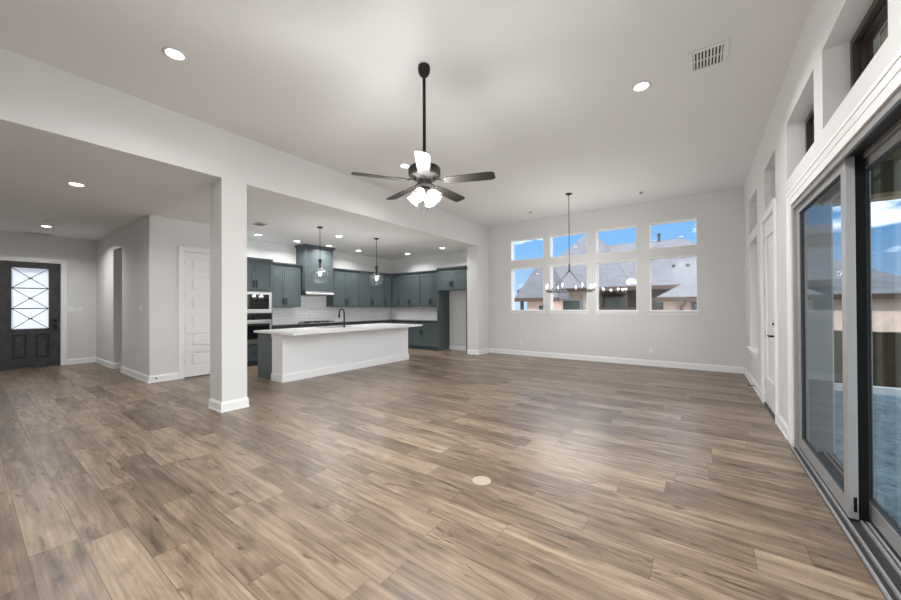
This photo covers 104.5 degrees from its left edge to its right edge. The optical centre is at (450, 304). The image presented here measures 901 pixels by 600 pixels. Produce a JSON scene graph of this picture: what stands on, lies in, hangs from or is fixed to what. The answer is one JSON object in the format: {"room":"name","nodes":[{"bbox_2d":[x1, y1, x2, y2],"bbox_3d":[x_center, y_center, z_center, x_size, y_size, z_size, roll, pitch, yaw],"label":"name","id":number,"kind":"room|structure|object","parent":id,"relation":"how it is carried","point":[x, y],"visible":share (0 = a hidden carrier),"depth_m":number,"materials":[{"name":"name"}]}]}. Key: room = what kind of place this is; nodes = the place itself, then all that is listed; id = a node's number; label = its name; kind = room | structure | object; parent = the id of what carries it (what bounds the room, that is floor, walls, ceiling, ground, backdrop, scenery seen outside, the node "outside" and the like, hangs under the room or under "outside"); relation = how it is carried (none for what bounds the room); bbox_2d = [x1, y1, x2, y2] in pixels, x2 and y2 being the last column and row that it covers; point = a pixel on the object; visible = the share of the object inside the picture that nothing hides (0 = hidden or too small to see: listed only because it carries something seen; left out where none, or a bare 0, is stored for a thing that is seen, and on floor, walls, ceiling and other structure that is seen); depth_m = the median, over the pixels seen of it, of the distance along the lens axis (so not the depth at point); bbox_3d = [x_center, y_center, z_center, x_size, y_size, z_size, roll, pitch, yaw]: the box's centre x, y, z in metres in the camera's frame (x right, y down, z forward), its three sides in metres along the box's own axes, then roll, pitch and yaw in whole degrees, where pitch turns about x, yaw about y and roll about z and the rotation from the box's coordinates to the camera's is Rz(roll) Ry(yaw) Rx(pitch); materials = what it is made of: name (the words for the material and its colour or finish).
{"room":"living room","nodes":[
{"label":"living room","id":0,"kind":"room"},
{"bbox_2d":[0,231,95,363],"bbox_3d":[-9.721,-0.071,7.932,0.200,3.050,5.400,-1,0,36],"label":"wall","id":1,"kind":"structure","parent":0,"point":[80,255],"depth_m":8.52,"materials":[{"name":"white paint"}]},
{"bbox_2d":[0,255,66,370],"bbox_3d":[-9.594,0.193,7.992,0.134,2.519,1.095,-1,0,36],"label":"door","id":2,"kind":"structure","parent":1,"relation":"in","point":[32,294],"depth_m":8.00,"materials":[{"name":"black wood"}]},
{"bbox_2d":[11,267,48,328],"bbox_3d":[-9.613,-0.136,7.991,0.014,1.400,0.558,-1,0,36],"label":"grille","id":3,"kind":"object","parent":2,"relation":"attached to","point":[29,285],"depth_m":7.99,"materials":[{"name":"black"}]},
{"bbox_2d":[11,267,48,328],"bbox_3d":[-9.623,-0.136,7.998,0.008,1.390,0.550,-1,0,36],"label":"glass light","id":4,"kind":"object","parent":2,"relation":"attached to","point":[29,285],"depth_m":7.99,"materials":[{"name":"glass"}]},
{"bbox_2d":[68,307,74,311],"bbox_3d":[-9.204,0.120,8.472,0.009,0.118,0.118,-1,0,36],"label":"light switch","id":5,"kind":"object","parent":1,"relation":"attached to","point":[70,309],"visible":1,"depth_m":8.47,"materials":[{"name":"white plastic"}]},
{"bbox_2d":[76,307,82,311],"bbox_3d":[-9.122,0.120,8.586,0.009,0.118,0.118,-1,0,36],"label":"light switch","id":6,"kind":"object","parent":1,"relation":"attached to","point":[78,309],"visible":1,"depth_m":8.58,"materials":[{"name":"white plastic"}]},
{"bbox_2d":[96,215,158,375],"bbox_3d":[-7.161,-0.085,7.627,4.320,3.050,0.140,-1,0,36],"label":"wall","id":7,"kind":"structure","parent":0,"point":[127,259],"depth_m":7.03,"materials":[{"name":"white paint"}]},
{"bbox_2d":[67,357,121,368],"bbox_3d":[-8.341,1.381,8.163,1.796,0.134,0.494,0,0,31],"label":"baseboard","id":8,"kind":"structure","parent":7,"relation":"attached to","point":[103,362],"depth_m":8.47,"materials":[{"name":"white wood"}]},
{"bbox_2d":[120,366,177,382],"bbox_3d":[-6.078,1.363,7.017,1.914,0.134,0.457,-1,0,36],"label":"baseboard","id":9,"kind":"structure","parent":7,"relation":"attached to","point":[135,374],"depth_m":6.53,"materials":[{"name":"white wood"}]},
{"bbox_2d":[159,216,209,373],"bbox_3d":[-5.007,-0.100,7.046,0.140,3.050,1.420,-1,0,36],"label":"wall","id":10,"kind":"structure","parent":0,"point":[173,233],"depth_m":6.57,"materials":[{"name":"white paint"}]},
{"bbox_2d":[178,246,209,378],"bbox_3d":[-4.903,0.152,7.064,0.115,2.544,1.000,-1,0,36],"label":"door","id":11,"kind":"structure","parent":10,"relation":"in","point":[193,268],"depth_m":6.88,"materials":[{"name":"white wood"}]},
{"bbox_2d":[0,119,475,259],"bbox_3d":[-5.074,-1.677,8.117,7.569,0.122,11.080,-1,0,36],"label":"ceiling","id":12,"kind":"structure","parent":0,"point":[122,188],"depth_m":5.65,"materials":[{"name":"white paint"}]},
{"bbox_2d":[21,231,55,235],"bbox_3d":[-9.270,-1.591,7.860,0.200,0.013,0.500,-1,0,36],"label":"ceiling vent","id":13,"kind":"object","parent":12,"relation":"in","point":[21,231],"visible":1,"depth_m":7.82,"materials":[{"name":"white plastic"}]},
{"bbox_2d":[66,182,85,186],"bbox_3d":[-5.090,-1.631,4.748,0.184,0.010,0.184,-1,0,36],"label":"recessed light","id":14,"kind":"object","parent":12,"relation":"in","point":[70,183],"visible":1,"depth_m":4.74,"materials":[{"name":"white plastic"}]},
{"bbox_2d":[251,222,268,226],"bbox_3d":[-3.849,-1.623,7.069,0.340,0.013,0.220,-1,0,36],"label":"ceiling vent","id":15,"kind":"object","parent":12,"relation":"in","point":[261,224],"visible":1,"depth_m":7.07,"materials":[{"name":"white plastic"}]},
{"bbox_2d":[314,226,328,278],"bbox_3d":[-2.752,-1.046,7.366,0.336,1.174,0.336,-1,0,36],"label":"pendant lamp","id":16,"kind":"object","parent":12,"relation":"hanging from","point":[319,227],"visible":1,"depth_m":7.35,"materials":[{"name":"black metal"}]},
{"bbox_2d":[374,238,382,284],"bbox_3d":[-1.831,-1.043,8.638,0.336,1.174,0.336,-1,0,36],"label":"pendant lamp","id":17,"kind":"object","parent":12,"relation":"hanging from","point":[376,239],"visible":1,"depth_m":8.63,"materials":[{"name":"black metal"}]},
{"bbox_2d":[0,47,488,401],"bbox_3d":[-2.197,-0.439,5.935,0.370,3.689,10.900,-1,0,36],"label":"wall","id":18,"kind":"structure","parent":0,"point":[33,93],"depth_m":4.62,"materials":[{"name":"white paint"}]},
{"bbox_2d":[208,397,249,412],"bbox_3d":[-3.022,1.335,4.757,0.414,0.134,0.354,-1,0,36],"label":"baseboard","id":19,"kind":"structure","parent":18,"relation":"attached to","point":[221,407],"depth_m":4.62,"materials":[{"name":"white wood"}]},
{"bbox_2d":[247,239,391,322],"bbox_3d":[-3.801,-0.086,10.418,0.200,3.050,5.470,-1,0,36],"label":"wall","id":20,"kind":"structure","parent":0,"point":[283,253],"depth_m":9.61,"materials":[{"name":"white paint"}]},
{"bbox_2d":[272,262,301,306],"bbox_3d":[-4.394,-0.501,9.098,0.374,1.130,0.916,-1,0,36],"label":"upper cabinet","id":21,"kind":"object","parent":20,"relation":"attached to","point":[286,277],"visible":0.77,"depth_m":9.05,"materials":[{"name":"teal wood"}]},
{"bbox_2d":[294,244,334,295],"bbox_3d":[-3.792,-0.932,9.809,0.514,1.350,0.965,-1,0,36],"label":"range hood","id":22,"kind":"object","parent":20,"relation":"attached to","point":[307,255],"visible":0.94,"depth_m":9.60,"materials":[{"name":"teal wood"}]},
{"bbox_2d":[272,295,391,324],"bbox_3d":[-3.466,0.086,10.705,0.008,0.895,4.614,-1,0,36],"label":"wall tile","id":23,"kind":"structure","parent":20,"relation":"attached to","point":[313,307],"depth_m":10.22,"materials":[{"name":"white tile"}]},
{"bbox_2d":[326,268,359,306],"bbox_3d":[-3.273,-0.498,10.666,0.374,1.130,0.951,-1,0,36],"label":"upper cabinet","id":24,"kind":"object","parent":20,"relation":"attached to","point":[345,281],"visible":0.98,"depth_m":10.54,"materials":[{"name":"teal wood"}]},
{"bbox_2d":[358,271,384,306],"bbox_3d":[-2.683,-0.496,11.492,0.374,1.130,1.061,-1,0,36],"label":"upper cabinet","id":25,"kind":"object","parent":20,"relation":"attached to","point":[370,290],"visible":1,"depth_m":11.36,"materials":[{"name":"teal wood"}]},
{"bbox_2d":[383,273,391,305],"bbox_3d":[-2.272,-0.494,12.068,0.374,1.130,0.336,-1,0,36],"label":"upper cabinet","id":26,"kind":"object","parent":20,"relation":"attached to","point":[387,277],"visible":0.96,"depth_m":11.99,"materials":[{"name":"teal wood"}]},
{"bbox_2d":[0,0,812,226],"bbox_3d":[0.309,-2.367,4.271,6.410,0.120,11.100,-1,0,36],"label":"ceiling","id":27,"kind":"structure","parent":0,"point":[538,95],"depth_m":3.57,"materials":[{"name":"white paint"}]},
{"bbox_2d":[162,47,186,60],"bbox_3d":[-2.527,-2.293,3.201,0.184,0.010,0.184,-1,0,36],"label":"recessed light","id":28,"kind":"object","parent":27,"relation":"in","point":[171,52],"visible":1,"depth_m":3.19,"materials":[{"name":"white plastic"}]},
{"bbox_2d":[399,163,409,167],"bbox_3d":[-0.753,-2.287,5.768,0.184,0.010,0.184,-1,0,36],"label":"recessed light","id":29,"kind":"object","parent":27,"relation":"in","point":[403,165],"visible":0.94,"depth_m":5.75,"materials":[{"name":"white"}]},
{"bbox_2d":[351,62,495,213],"bbox_3d":[-0.232,-1.590,3.422,1.322,1.436,1.274,-1,0,36],"label":"ceiling fan","id":30,"kind":"object","parent":27,"relation":"hanging from","point":[423,172],"visible":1,"depth_m":3.32,"materials":[{"name":"black metal"}]},
{"bbox_2d":[546,193,594,292],"bbox_3d":[2.461,-1.276,7.242,0.940,2.048,0.940,0,0,12],"label":"chandelier","id":31,"kind":"object","parent":27,"relation":"hanging from","point":[567,194],"visible":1,"depth_m":7.21,"materials":[{"name":"brown metal"}]},
{"bbox_2d":[632,81,650,91],"bbox_3d":[2.026,-2.313,3.707,0.184,0.010,0.184,-1,0,36],"label":"recessed light","id":32,"kind":"object","parent":27,"relation":"in","point":[643,85],"visible":1,"depth_m":3.70,"materials":[{"name":"white plastic"}]},
{"bbox_2d":[688,39,728,74],"bbox_3d":[2.419,-2.316,3.285,0.300,0.013,0.350,-1,0,36],"label":"ceiling vent","id":33,"kind":"object","parent":27,"relation":"in","point":[714,55],"visible":1,"depth_m":3.27,"materials":[{"name":"white plastic"}]},
{"bbox_2d":[0,348,900,599],"bbox_3d":[-2.601,1.484,6.343,13.610,0.150,11.100,-1,0,36],"label":"floor","id":34,"kind":"structure","parent":0,"point":[610,481],"depth_m":2.62,"materials":[{"name":"brown wood"}]},
{"bbox_2d":[247,257,273,365],"bbox_3d":[-4.783,0.176,8.288,0.674,2.510,0.829,-1,0,36],"label":"oven tower","id":35,"kind":"object","parent":34,"relation":"on","point":[259,270],"visible":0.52,"depth_m":8.15,"materials":[{"name":"teal wood"}]},
{"bbox_2d":[247,314,271,344],"bbox_3d":[-4.750,0.578,8.264,0.652,0.693,0.753,-1,0,36],"label":"wall oven","id":36,"kind":"object","parent":35,"relation":"in","point":[254,321],"visible":0.5,"depth_m":8.12,"materials":[{"name":"grey metal"}]},
{"bbox_2d":[247,292,271,312],"bbox_3d":[-4.774,-0.043,8.283,0.600,0.490,0.761,-1,0,36],"label":"microwave","id":37,"kind":"object","parent":35,"relation":"in","point":[257,302],"visible":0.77,"depth_m":8.19,"materials":[{"name":"grey metal"}]},
{"bbox_2d":[272,326,306,328],"bbox_3d":[-4.279,0.999,9.007,0.644,0.867,0.906,-1,0,36],"label":"base cabinet","id":38,"kind":"object","parent":34,"relation":"on","point":[292,326],"visible":0.12,"depth_m":8.79,"materials":[{"name":"black wood"}]},
{"bbox_2d":[307,324,336,326],"bbox_3d":[-3.739,1.000,9.763,0.644,0.867,0.936,-1,0,36],"label":"base cabinet","id":39,"kind":"object","parent":34,"relation":"on","point":[330,324],"visible":0.07,"depth_m":9.56,"materials":[{"name":"black wood"}]},
{"bbox_2d":[258,327,408,382],"bbox_3d":[-2.445,0.983,7.922,0.982,0.867,3.366,-1,0,36],"label":"kitchen island","id":40,"kind":"object","parent":34,"relation":"on","point":[281,358],"visible":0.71,"depth_m":7.00,"materials":[{"name":"white wood"}]},
{"bbox_2d":[254,323,421,335],"bbox_3d":[-2.274,0.526,7.801,1.400,0.040,3.430,-1,0,36],"label":"island countertop","id":41,"kind":"structure","parent":40,"relation":"on","point":[307,330],"depth_m":7.06,"materials":[{"name":"stone"}]},
{"bbox_2d":[313,326,353,327],"bbox_3d":[-2.626,0.530,7.875,0.512,0.038,0.752,-1,0,36],"label":"sink","id":42,"kind":"object","parent":41,"relation":"in","point":[330,326],"visible":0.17,"depth_m":8.11,"materials":[{"name":"silver metal"}]},
{"bbox_2d":[338,308,344,326],"bbox_3d":[-2.402,0.296,7.730,0.083,0.419,0.268,0,0,-38],"label":"faucet","id":43,"kind":"object","parent":41,"relation":"on","point":[343,321],"visible":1,"depth_m":7.66,"materials":[{"name":"black metal"}]},
{"bbox_2d":[337,323,363,325],"bbox_3d":[-3.172,1.002,10.556,0.644,0.867,0.996,-1,0,36],"label":"base cabinet","id":44,"kind":"object","parent":34,"relation":"on","point":[350,323],"visible":0.05,"depth_m":10.41,"materials":[{"name":"black wood"}]},
{"bbox_2d":[364,321,390,323],"bbox_3d":[-2.554,1.004,11.421,0.644,0.867,1.111,-1,0,36],"label":"base cabinet","id":45,"kind":"object","parent":34,"relation":"on","point":[388,321],"visible":0.06,"depth_m":11.17,"materials":[{"name":"black wood"}]},
{"bbox_2d":[393,321,408,347],"bbox_3d":[-1.515,1.001,11.746,0.656,0.867,0.644,-1,0,36],"label":"base cabinet","id":46,"kind":"object","parent":34,"relation":"on","point":[396,322],"visible":0.09,"depth_m":11.49,"materials":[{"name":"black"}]},
{"bbox_2d":[407,322,436,350],"bbox_3d":[-0.745,0.994,11.196,1.218,0.867,0.644,-1,0,36],"label":"base cabinet","id":47,"kind":"object","parent":34,"relation":"on","point":[424,337],"visible":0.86,"depth_m":10.93,"materials":[{"name":"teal wood"}]},
{"bbox_2d":[272,319,436,326],"bbox_3d":[-2.436,0.539,9.960,2.525,0.040,4.605,-1,0,36],"label":"countertop","id":48,"kind":"structure","parent":47,"relation":"on","point":[384,320],"depth_m":10.71,"materials":[{"name":"stone"}]},
{"bbox_2d":[298,321,336,323],"bbox_3d":[-3.716,0.498,9.773,0.480,0.050,0.910,-1,0,36],"label":"gas cooktop","id":49,"kind":"object","parent":48,"relation":"in","point":[304,322],"visible":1,"depth_m":9.66,"materials":[{"name":"silver metal"}]},
{"bbox_2d":[436,265,466,353],"bbox_3d":[0.190,0.156,10.527,1.083,2.524,0.649,-1,0,36],"label":"surround","id":50,"kind":"object","parent":34,"relation":"on","point":[454,278],"visible":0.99,"depth_m":10.61,"materials":[{"name":"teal wood"}]},
{"bbox_2d":[472,476,490,485],"bbox_3d":[0.241,1.371,2.719,0.148,0.006,0.147,-1,0,36],"label":"floor outlet","id":51,"kind":"object","parent":34,"relation":"on","point":[479,480],"visible":1,"depth_m":2.71,"materials":[{"name":"beige plastic"}]},
{"bbox_2d":[391,187,744,367],"bbox_3d":[1.800,-0.437,9.900,10.020,3.690,0.200,-1,0,36],"label":"wall","id":52,"kind":"structure","parent":0,"point":[716,336],"depth_m":8.00,"materials":[{"name":"white paint"}]},
{"bbox_2d":[391,273,399,305],"bbox_3d":[-1.946,-0.495,12.224,0.711,1.130,0.374,-1,0,36],"label":"upper cabinet","id":53,"kind":"object","parent":52,"relation":"attached to","point":[395,278],"visible":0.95,"depth_m":12.03,"materials":[{"name":"teal wood"}]},
{"bbox_2d":[399,271,419,305],"bbox_3d":[-1.291,-0.501,11.756,0.881,1.130,0.374,-1,0,36],"label":"upper cabinet","id":54,"kind":"object","parent":52,"relation":"attached to","point":[409,281],"visible":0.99,"depth_m":11.61,"materials":[{"name":"teal wood"}]},
{"bbox_2d":[391,306,436,319],"bbox_3d":[-1.095,0.297,11.839,2.526,0.463,0.008,-1,0,36],"label":"tiled wall","id":55,"kind":"structure","parent":52,"relation":"attached to","point":[397,312],"depth_m":11.93,"materials":[{"name":"white tile"}]},
{"bbox_2d":[419,270,436,305],"bbox_3d":[-0.552,-0.508,11.227,0.918,1.130,0.374,-1,0,36],"label":"upper cabinet","id":56,"kind":"object","parent":52,"relation":"attached to","point":[428,279],"visible":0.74,"depth_m":11.17,"materials":[{"name":"teal wood"}]},
{"bbox_2d":[509,266,544,313],"bbox_3d":[2.132,-0.380,9.617,1.040,1.269,0.215,-1,0,36],"label":"window","id":57,"kind":"structure","parent":52,"relation":"in","point":[512,311],"depth_m":9.69,"materials":[{"name":"white"}]},
{"bbox_2d":[511,237,543,260],"bbox_3d":[2.138,-1.510,9.639,0.948,0.578,0.176,-1,0,36],"label":"window","id":58,"kind":"structure","parent":52,"relation":"in","point":[512,241],"depth_m":9.76,"materials":[{"name":"white"}]},
{"bbox_2d":[548,263,588,313],"bbox_3d":[3.041,-0.388,8.967,1.035,1.269,0.215,-1,0,36],"label":"window","id":59,"kind":"structure","parent":52,"relation":"in","point":[552,266],"depth_m":9.06,"materials":[{"name":"white"}]},
{"bbox_2d":[550,231,586,257],"bbox_3d":[3.047,-1.519,8.989,0.943,0.578,0.176,-1,0,36],"label":"window","id":60,"kind":"structure","parent":52,"relation":"in","point":[585,232],"depth_m":9.09,"materials":[{"name":"white"}]},
{"bbox_2d":[449,345,743,373],"bbox_3d":[2.710,1.329,8.740,7.175,0.134,0.621,-1,0,36],"label":"baseboard","id":61,"kind":"structure","parent":52,"relation":"attached to","point":[683,365],"depth_m":8.28,"materials":[{"name":"white wood"}]},
{"bbox_2d":[594,259,638,314],"bbox_3d":[3.952,-0.396,8.316,0.975,1.269,0.215,-1,0,36],"label":"window","id":62,"kind":"structure","parent":52,"relation":"in","point":[623,312],"depth_m":8.34,"materials":[{"name":"white wood"}]},
{"bbox_2d":[596,225,636,253],"bbox_3d":[3.958,-1.527,8.338,0.883,0.578,0.176,-1,0,36],"label":"window","id":63,"kind":"structure","parent":52,"relation":"in","point":[633,226],"depth_m":8.37,"materials":[{"name":"white wood"}]},
{"bbox_2d":[649,218,696,248],"bbox_3d":[4.885,-1.535,7.675,0.883,0.578,0.176,-1,0,36],"label":"window","id":64,"kind":"structure","parent":52,"relation":"in","point":[689,219],"depth_m":7.68,"materials":[{"name":"white"}]},
{"bbox_2d":[647,255,700,314],"bbox_3d":[4.880,-0.405,7.652,0.975,1.269,0.215,-1,0,36],"label":"window","id":65,"kind":"structure","parent":52,"relation":"in","point":[651,312],"depth_m":7.61,"materials":[{"name":"white"}]},
{"bbox_2d":[744,0,900,453],"bbox_3d":[2.816,-0.485,2.475,0.270,3.690,11.100,-1,0,36],"label":"wall","id":66,"kind":"structure","parent":0,"point":[817,75],"depth_m":3.20,"materials":[{"name":"white paint"}]},
{"bbox_2d":[746,346,758,358],"bbox_3d":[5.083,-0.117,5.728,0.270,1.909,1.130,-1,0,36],"label":"window sill","id":67,"kind":"structure","parent":66,"relation":"in","point":[754,349],"depth_m":5.72,"materials":[{"name":"white wood"}]},
{"bbox_2d":[744,367,761,400],"bbox_3d":[5.098,1.301,5.897,0.020,0.134,2.469,-1,0,36],"label":"baseboard","id":68,"kind":"structure","parent":66,"relation":"attached to","point":[748,375],"depth_m":5.73,"materials":[{"name":"white wood"}]},
{"bbox_2d":[760,198,778,423],"bbox_3d":[4.077,0.074,4.412,0.180,2.579,1.120,-1,0,36],"label":"door","id":69,"kind":"structure","parent":66,"relation":"in","point":[768,233],"depth_m":4.51,"materials":[{"name":"white wood"}]},
{"bbox_2d":[777,413,787,439],"bbox_3d":[3.553,1.296,3.736,0.020,0.134,0.555,-1,0,36],"label":"baseboard","id":70,"kind":"structure","parent":66,"relation":"attached to","point":[783,426],"depth_m":3.71,"materials":[{"name":"white wood"}]},
{"bbox_2d":[805,106,813,152],"bbox_3d":[3.226,-1.526,2.989,0.085,0.563,1.028,-1,0,36],"label":"window","id":71,"kind":"structure","parent":66,"relation":"in","point":[809,122],"depth_m":3.38,"materials":[{"name":"brown metal"}]},
{"bbox_2d":[786,49,900,599],"bbox_3d":[1.895,0.135,1.226,0.285,2.444,5.310,-1,0,36],"label":"door","id":72,"kind":"structure","parent":66,"relation":"in","point":[847,490],"depth_m":2.21,"materials":[{"name":"white"}]},
{"bbox_2d":[850,0,887,88],"bbox_3d":[2.485,-1.529,1.952,0.085,0.563,1.058,-1,0,36],"label":"window","id":73,"kind":"structure","parent":66,"relation":"in","point":[861,44],"depth_m":2.30,"materials":[{"name":"brown metal"}]},
{"bbox_3d":[6.181,0.040,6.276,0.773,3.548,0.600,-1,0,36],"label":"wall","id":74,"kind":"structure","parent":0,"visible":0},
{"bbox_2d":[832,191,900,206],"bbox_3d":[7.409,-1.712,5.168,2.530,0.069,0.300,-1,0,36],"label":"trim","id":75,"kind":"structure","parent":74,"relation":"attached to","point":[894,195],"depth_m":5.51,"materials":[{"name":"beige"}]},
{"bbox_2d":[835,159,900,198],"bbox_3d":[7.100,-1.994,5.408,3.309,0.499,0.250,-1,0,36],"label":"beam","id":76,"kind":"structure","parent":74,"relation":"on","point":[886,176],"depth_m":5.46,"materials":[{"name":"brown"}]},
{"label":"outside","id":77,"kind":"structure","parent":0,"visible":0},
{"bbox_3d":[0.009,1.885,-0.011,120.000,0.150,120.000,-1,0,36],"label":"ground","id":78,"kind":"structure","parent":77,"visible":0},
{"bbox_2d":[514,267,570,309],"bbox_3d":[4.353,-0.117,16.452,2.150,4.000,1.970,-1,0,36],"label":"neighbor house","id":79,"kind":"structure","parent":78,"relation":"on","point":[531,292],"depth_m":16.03,"materials":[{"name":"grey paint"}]},
{"bbox_2d":[517,232,696,309],"bbox_3d":[9.958,-1.182,18.717,10.050,6.100,8.170,-1,0,36],"label":"neighbor house","id":80,"kind":"structure","parent":78,"relation":"on","point":[617,280],"depth_m":16.61,"materials":[{"name":"beige paint"}]},
{"bbox_2d":[654,259,900,331],"bbox_3d":[10.352,0.223,11.228,6.300,3.200,3.450,-1,0,36],"label":"neighbor house","id":81,"kind":"structure","parent":78,"relation":"on","point":[886,287],"depth_m":9.22,"materials":[{"name":"pink paint"}]},
{"bbox_2d":[834,382,900,396],"bbox_3d":[7.391,1.552,5.101,2.530,0.499,0.139,-1,0,36],"label":"kerb","id":82,"kind":"object","parent":78,"relation":"on","point":[890,391],"depth_m":5.47,"materials":[{"name":"white concrete"}]},
{"bbox_2d":[834,330,900,387],"bbox_3d":[11.917,1.107,3.486,12.918,1.308,0.064,-1,0,36],"label":"wooden fence","id":83,"kind":"object","parent":78,"relation":"on","point":[886,345],"visible":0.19,"depth_m":6.35,"materials":[{"name":"brown wood"}]},
{"bbox_3d":[4.634,-2.016,-0.628,0.300,0.499,12.360,-1,0,36],"label":"beam","id":84,"kind":"structure","parent":0,"visible":0},
{"bbox_2d":[880,22,900,161],"bbox_3d":[3.565,-2.305,0.468,3.310,0.100,12.900,-1,0,36],"label":"ceiling","id":85,"kind":"structure","parent":84,"relation":"on","point":[895,155],"depth_m":3.03,"materials":[{"name":"grey paint"}]},
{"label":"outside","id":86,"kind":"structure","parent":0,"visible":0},
{"bbox_2d":[835,391,900,525],"bbox_3d":[3.434,1.599,0.234,3.309,0.389,12.380,-1,0,36],"label":"floor","id":87,"kind":"structure","parent":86,"point":[886,409],"depth_m":3.48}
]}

